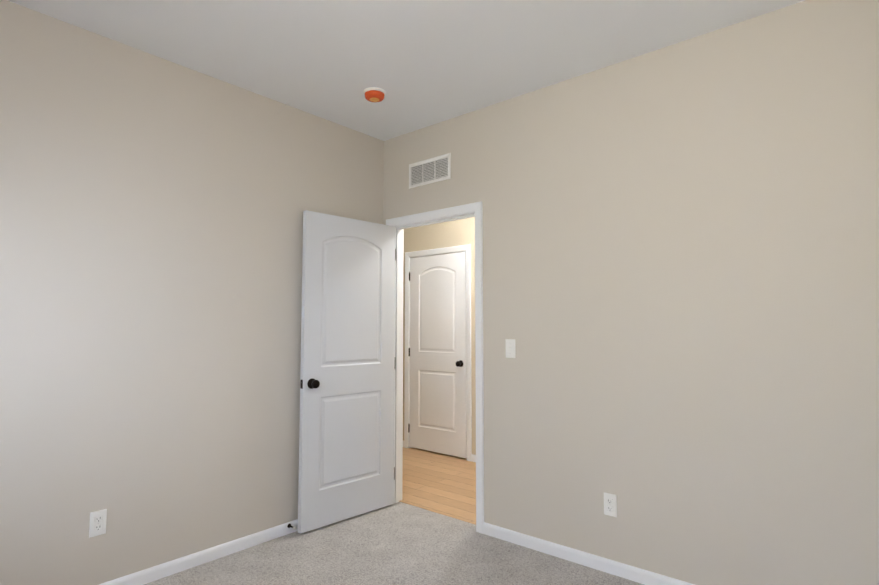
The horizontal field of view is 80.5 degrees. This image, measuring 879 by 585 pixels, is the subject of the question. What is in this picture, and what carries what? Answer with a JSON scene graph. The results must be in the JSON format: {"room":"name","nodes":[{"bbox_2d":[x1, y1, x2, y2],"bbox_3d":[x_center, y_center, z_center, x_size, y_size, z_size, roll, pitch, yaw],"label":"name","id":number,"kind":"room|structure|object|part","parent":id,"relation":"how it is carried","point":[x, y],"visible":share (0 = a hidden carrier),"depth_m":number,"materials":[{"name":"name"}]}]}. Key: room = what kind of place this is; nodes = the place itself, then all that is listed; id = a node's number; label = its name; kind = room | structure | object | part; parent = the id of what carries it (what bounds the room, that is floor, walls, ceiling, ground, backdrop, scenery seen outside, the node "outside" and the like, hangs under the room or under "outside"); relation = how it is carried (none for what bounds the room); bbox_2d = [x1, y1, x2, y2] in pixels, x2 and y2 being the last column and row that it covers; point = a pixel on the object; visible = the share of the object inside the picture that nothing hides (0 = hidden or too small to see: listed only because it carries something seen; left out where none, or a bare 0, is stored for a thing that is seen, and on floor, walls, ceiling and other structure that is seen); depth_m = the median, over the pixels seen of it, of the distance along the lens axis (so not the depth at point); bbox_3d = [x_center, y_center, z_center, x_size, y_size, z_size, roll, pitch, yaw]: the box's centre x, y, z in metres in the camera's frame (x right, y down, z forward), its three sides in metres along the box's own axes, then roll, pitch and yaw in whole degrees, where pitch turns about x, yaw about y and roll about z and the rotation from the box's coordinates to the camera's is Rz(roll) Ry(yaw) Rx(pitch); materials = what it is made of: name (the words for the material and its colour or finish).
{"room":"empty bedroom","nodes":[
{"label":"empty bedroom","id":0,"kind":"room"},
{"bbox_2d":[0,0,383,584],"bbox_3d":[-1.794,0.086,2.453,0.115,2.740,4.065,-3,-5,40],"label":"wall","id":1,"kind":"structure","parent":0,"point":[153,208],"depth_m":2.68,"materials":[{"name":"beige paint"}]},
{"bbox_2d":[89,509,106,537],"bbox_3d":[-1.630,1.103,2.482,0.009,0.115,0.070,-3,-5,40],"label":"outlet","id":2,"kind":"object","parent":1,"relation":"attached to","point":[97,524],"visible":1,"depth_m":2.48,"materials":[{"name":"white plastic"}]},
{"bbox_2d":[99,519,297,584],"bbox_3d":[-1.701,1.418,2.361,0.030,0.068,3.950,-3,-5,40],"label":"baseboard","id":3,"kind":"structure","parent":1,"relation":"attached to","point":[148,575],"depth_m":2.84,"materials":[{"name":"white paint"}]},
{"bbox_2d":[144,502,643,584],"bbox_3d":[-0.457,1.431,1.281,3.550,0.100,4.150,-3,-5,40],"label":"floor","id":4,"kind":"structure","parent":0,"point":[399,543],"depth_m":2.88,"materials":[{"name":"grey carpet"}]},
{"bbox_2d":[7,0,804,140],"bbox_3d":[-0.884,-1.328,2.742,5.850,0.120,5.540,-3,-5,40],"label":"ceiling","id":5,"kind":"structure","parent":0,"point":[423,63],"depth_m":2.64,"materials":[{"name":"white paint"}]},
{"bbox_2d":[363,87,385,101],"bbox_3d":[-0.401,-1.212,3.204,0.136,0.051,0.136,-3,-5,40],"label":"smoke detector","id":6,"kind":"object","parent":5,"relation":"attached to","point":[374,94],"visible":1,"depth_m":3.16,"materials":[{"name":"orange plastic"}]},
{"bbox_2d":[401,447,475,522],"bbox_3d":[-0.158,1.656,4.654,4.230,0.098,1.390,-3,-5,40],"label":"floor","id":7,"kind":"structure","parent":0,"point":[440,482],"depth_m":4.33,"materials":[{"name":"beige wood"}]},
{"bbox_2d":[399,501,475,524],"bbox_3d":[-0.004,1.537,3.619,0.772,0.007,0.016,-3,-5,40],"label":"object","id":8,"kind":"structure","parent":7,"relation":"on","point":[438,512],"depth_m":3.62,"materials":[{"name":"brown wood"}]},
{"bbox_2d":[403,217,475,454],"bbox_3d":[0.255,0.271,5.233,4.230,2.740,0.115,-3,-5,40],"label":"wall","id":9,"kind":"structure","parent":0,"point":[446,234],"depth_m":5.33,"materials":[{"name":"beige paint"}]},
{"bbox_2d":[408,252,466,457],"bbox_3d":[-0.027,0.622,5.387,0.772,2.030,0.048,-3,-5,40],"label":"hall door","id":10,"kind":"structure","parent":9,"relation":"in","point":[437,352],"depth_m":5.36,"materials":[{"name":"white paint"}]},
{"bbox_3d":[-0.318,0.641,5.631,0.012,1.727,0.044,-3,-5,40],"label":"hall door hinges","id":11,"kind":"part","parent":10,"relation":"part of","materials":[{"name":"white wood"}]},
{"bbox_2d":[456,360,462,366],"bbox_3d":[0.238,0.707,5.165,0.101,0.066,0.160,-3,-5,40],"label":"door knob","id":12,"kind":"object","parent":10,"relation":"attached to","point":[459,363],"depth_m":5.12,"materials":[{"name":"black metal"}]},
{"bbox_2d":[404,244,471,460],"bbox_3d":[-0.005,0.597,5.407,0.897,2.112,0.112,-3,-5,40],"label":"door frame","id":13,"kind":"structure","parent":9,"relation":"attached to","point":[444,250],"depth_m":5.35,"materials":[{"name":"white paint"}]},
{"bbox_2d":[471,454,475,461],"bbox_3d":[1.023,1.555,4.410,1.876,0.068,0.013,-3,-5,40],"label":"baseboard","id":14,"kind":"structure","parent":9,"relation":"attached to","point":[473,457],"depth_m":4.99,"materials":[{"name":"white paint"}]},
{"bbox_2d":[383,0,878,584],"bbox_3d":[-0.008,0.167,3.676,5.850,2.740,0.115,-3,-5,40],"label":"wall","id":15,"kind":"structure","parent":0,"point":[681,274],"depth_m":2.55,"materials":[{"name":"beige paint"}]},
{"bbox_2d":[298,210,394,533],"bbox_3d":[-0.608,0.501,3.571,0.035,2.030,0.762,-4,-5,44],"label":"door","id":16,"kind":"structure","parent":15,"relation":"in","point":[346,448],"depth_m":3.52,"materials":[{"name":"white paint"}]},
{"bbox_2d":[300,378,319,388],"bbox_3d":[-0.842,0.582,3.324,0.160,0.066,0.101,-4,-5,44],"label":"door knob","id":17,"kind":"object","parent":16,"relation":"in","point":[312,383],"depth_m":3.29,"materials":[{"name":"black metal"}]},
{"bbox_2d":[409,153,450,188],"bbox_3d":[-0.076,-0.869,3.721,0.397,0.183,0.009,-3,-5,40],"label":"air vent","id":18,"kind":"object","parent":15,"relation":"in","point":[430,170],"visible":1,"depth_m":3.71,"materials":[{"name":"white metal"}]},
{"bbox_2d":[386,201,483,533],"bbox_3d":[-0.023,0.481,3.667,0.897,2.112,0.150,-3,-5,40],"label":"door frame","id":19,"kind":"structure","parent":15,"relation":"attached to","point":[465,211],"depth_m":3.60,"materials":[{"name":"white paint"}]},
{"bbox_2d":[505,339,515,357],"bbox_3d":[0.433,0.346,3.200,0.070,0.115,0.018,-3,-5,40],"label":"light switch","id":20,"kind":"object","parent":15,"relation":"attached to","point":[510,349],"visible":1,"depth_m":3.20,"materials":[{"name":"white plastic"}]},
{"bbox_2d":[483,522,694,584],"bbox_3d":[1.177,1.427,2.498,2.361,0.068,0.013,-3,-5,40],"label":"baseboard","id":21,"kind":"structure","parent":15,"relation":"attached to","point":[593,561],"depth_m":2.83,"materials":[{"name":"white paint"}]},
{"bbox_2d":[604,492,616,516],"bbox_3d":[0.904,1.126,2.753,0.070,0.115,0.009,-3,-5,40],"label":"outlet","id":22,"kind":"object","parent":15,"relation":"attached to","point":[610,504],"visible":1,"depth_m":2.75,"materials":[{"name":"white plastic"}]}
]}

